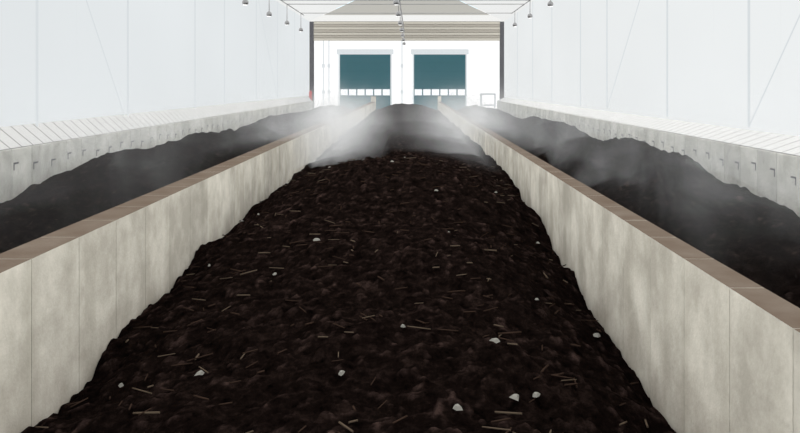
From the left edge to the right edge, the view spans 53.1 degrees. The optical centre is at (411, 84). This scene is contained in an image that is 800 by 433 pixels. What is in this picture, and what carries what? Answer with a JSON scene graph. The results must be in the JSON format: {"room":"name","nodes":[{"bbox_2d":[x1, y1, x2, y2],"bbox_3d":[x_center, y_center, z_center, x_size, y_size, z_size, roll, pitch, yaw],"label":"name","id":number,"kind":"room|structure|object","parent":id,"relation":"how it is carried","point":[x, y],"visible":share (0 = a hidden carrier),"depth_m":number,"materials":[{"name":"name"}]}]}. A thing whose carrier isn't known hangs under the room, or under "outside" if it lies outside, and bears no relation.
{"room":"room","nodes":[
{"label":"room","id":0,"kind":"room"},
{"bbox_2d":[0,0,308,126],"bbox_3d":[-6.940,-1.760,24.000,0.040,5.050,60.000,0,0,0],"label":"wall","id":1,"kind":"structure","parent":0,"point":[75,81],"depth_m":20.24,"materials":[{"name":"white metal"}]},
{"bbox_2d":[36,0,799,126],"bbox_3d":[-0.350,-1.760,25.500,13.104,5.066,43.060,0,0,0],"label":"posts","id":2,"kind":"object","parent":1,"relation":"attached to","point":[607,103],"visible":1,"depth_m":23.38,"materials":[{"name":"white metal"}]},
{"bbox_2d":[242,0,552,44],"bbox_3d":[-0.250,-2.825,28.250,9.700,0.859,41.500,0,0,0],"label":"pipes","id":3,"kind":"object","parent":2,"relation":"hanging from","point":[244,2],"visible":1,"depth_m":31.56,"materials":[{"name":"grey metal"}]},
{"bbox_2d":[0,101,313,202],"bbox_3d":[-6.973,1.990,24.264,0.654,1.850,59.712,0,0,0],"label":"wall","id":4,"kind":"structure","parent":0,"point":[22,167],"depth_m":16.55,"materials":[{"name":"concrete"}]},
{"bbox_2d":[0,96,311,149],"bbox_3d":[-6.795,0.879,23.750,0.249,0.348,59.100,0,0,0],"label":"walkway","id":5,"kind":"structure","parent":4,"relation":"on","point":[15,136],"depth_m":18.08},
{"bbox_2d":[371,96,375,109],"bbox_3d":[-2.465,1.815,51.155,0.310,2.200,0.290,0,0,0],"label":"sign post","id":6,"kind":"object","parent":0,"point":[373,98],"depth_m":51.01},
{"bbox_2d":[276,0,534,20],"bbox_3d":[-0.350,-5.855,24.000,13.254,3.140,60.000,0,0,0],"label":"ceiling","id":7,"kind":"structure","parent":0,"point":[502,12],"depth_m":49.61,"materials":[{"name":"white metal"}]},
{"bbox_2d":[314,9,499,108],"bbox_3d":[0.000,-1.585,64.200,26.000,9.000,0.400,0,0,0],"label":"wall","id":8,"kind":"structure","parent":0,"point":[483,58],"depth_m":64.00,"materials":[{"name":"white paint"}]},
{"bbox_2d":[322,41,402,105],"bbox_3d":[-3.940,-0.335,63.935,6.520,6.500,0.110,0,0,0],"label":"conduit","id":9,"kind":"object","parent":8,"relation":"attached to","point":[323,64],"visible":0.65,"depth_m":63.91,"materials":[{"name":"white metal"}]},
{"bbox_2d":[337,49,393,109],"bbox_3d":[-3.740,0.028,63.885,4.540,5.775,0.210,0,0,0],"label":"roll-up door","id":10,"kind":"structure","parent":8,"relation":"in","point":[363,74],"depth_m":63.91,"materials":[{"name":"teal metal"}]},
{"bbox_2d":[411,49,468,109],"bbox_3d":[2.220,0.028,63.885,4.620,5.775,0.210,0,0,0],"label":"roll-up door","id":11,"kind":"structure","parent":8,"relation":"in","point":[435,72],"depth_m":63.91,"materials":[{"name":"teal metal"}]},
{"bbox_2d":[325,1,488,14],"bbox_3d":[-0.350,-6.045,54.150,11.275,2.640,0.200,0,0,0],"label":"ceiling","id":12,"kind":"structure","parent":0,"point":[346,9],"depth_m":54.05,"materials":[{"name":"white metal"}]},
{"bbox_2d":[497,101,799,216],"bbox_3d":[6.068,1.990,24.264,0.664,1.850,59.712,0,0,0],"label":"wall","id":13,"kind":"structure","parent":0,"point":[772,175],"depth_m":14.84,"materials":[{"name":"concrete"}]},
{"bbox_2d":[498,97,799,155],"bbox_3d":[5.989,0.939,24.100,0.459,0.228,59.800,0,0,0],"label":"walkway","id":14,"kind":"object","parent":13,"relation":"attached to","point":[789,144],"depth_m":16.99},
{"bbox_2d":[504,0,799,135],"bbox_3d":[6.240,-1.700,24.000,0.040,5.170,60.000,0,0,0],"label":"wall","id":15,"kind":"structure","parent":0,"point":[708,39],"depth_m":19.32,"materials":[{"name":"white metal"}]},
{"bbox_3d":[0.000,3.015,32.500,28.000,0.200,79.000,0,0,0],"label":"floor","id":16,"kind":"structure","parent":0,"visible":0},
{"bbox_2d":[0,105,351,253],"bbox_3d":[-4.625,1.955,24.000,4.038,1.913,53.000,0,0,0],"label":"compost","id":17,"kind":"object","parent":16,"relation":"on","point":[107,181],"visible":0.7,"depth_m":11.80,"materials":[{"name":"black soil"}]},
{"bbox_2d":[0,102,374,432],"bbox_3d":[-2.465,1.990,24.100,0.270,1.850,53.794,0,0,0],"label":"wall","id":18,"kind":"structure","parent":16,"relation":"on","point":[71,290],"depth_m":6.06,"materials":[{"name":"concrete"}]},
{"bbox_2d":[308,22,313,107],"bbox_3d":[-6.830,-0.685,54.150,0.380,7.200,0.300,0,0,0],"label":"column","id":19,"kind":"structure","parent":16,"relation":"on","point":[311,24],"depth_m":54.00,"materials":[{"name":"grey metal"}]},
{"bbox_2d":[314,21,499,40],"bbox_3d":[-0.350,-3.655,54.150,12.580,1.300,0.260,0,0,0],"label":"header beam","id":20,"kind":"structure","parent":19,"relation":"attached to","point":[323,30],"depth_m":54.03,"materials":[{"name":"grey"}]},
{"bbox_2d":[309,15,503,21],"bbox_3d":[-0.350,-4.515,54.160,13.220,0.420,0.280,0,0,0],"label":"lintel beam","id":21,"kind":"structure","parent":20,"relation":"on","point":[323,17],"depth_m":54.03,"materials":[{"name":"white metal"}]},
{"bbox_2d":[21,103,675,432],"bbox_3d":[-0.332,1.978,24.000,3.985,1.866,53.000,0,0,0],"label":"compost in the center","id":22,"kind":"object","parent":16,"relation":"on","point":[400,280],"visible":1,"depth_m":6.04,"materials":[{"name":"black soil"}]},
{"bbox_2d":[480,93,495,108],"bbox_3d":[6.040,1.790,63.645,1.200,2.250,0.510,0,0,0],"label":"tall cabinet","id":23,"kind":"object","parent":16,"relation":"on","point":[486,99],"visible":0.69,"depth_m":63.39,"materials":[{"name":"white metal"}]},
{"bbox_2d":[500,22,503,98],"bbox_3d":[6.130,-0.685,54.150,0.380,7.200,0.300,0,0,0],"label":"column","id":24,"kind":"structure","parent":16,"relation":"on","point":[501,23],"depth_m":54.00,"materials":[{"name":"grey metal"}]},
{"bbox_2d":[438,102,799,432],"bbox_3d":[1.758,1.990,24.100,0.183,1.850,53.794,0,0,0],"label":"wall","id":25,"kind":"structure","parent":16,"relation":"on","point":[712,349],"depth_m":5.16,"materials":[{"name":"concrete"}]},
{"bbox_2d":[456,105,799,307],"bbox_3d":[3.795,1.929,24.000,3.878,1.965,53.000,0,0,0],"label":"compost","id":26,"kind":"object","parent":16,"relation":"on","point":[756,237],"visible":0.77,"depth_m":9.76,"materials":[{"name":"black soil"}]}
]}

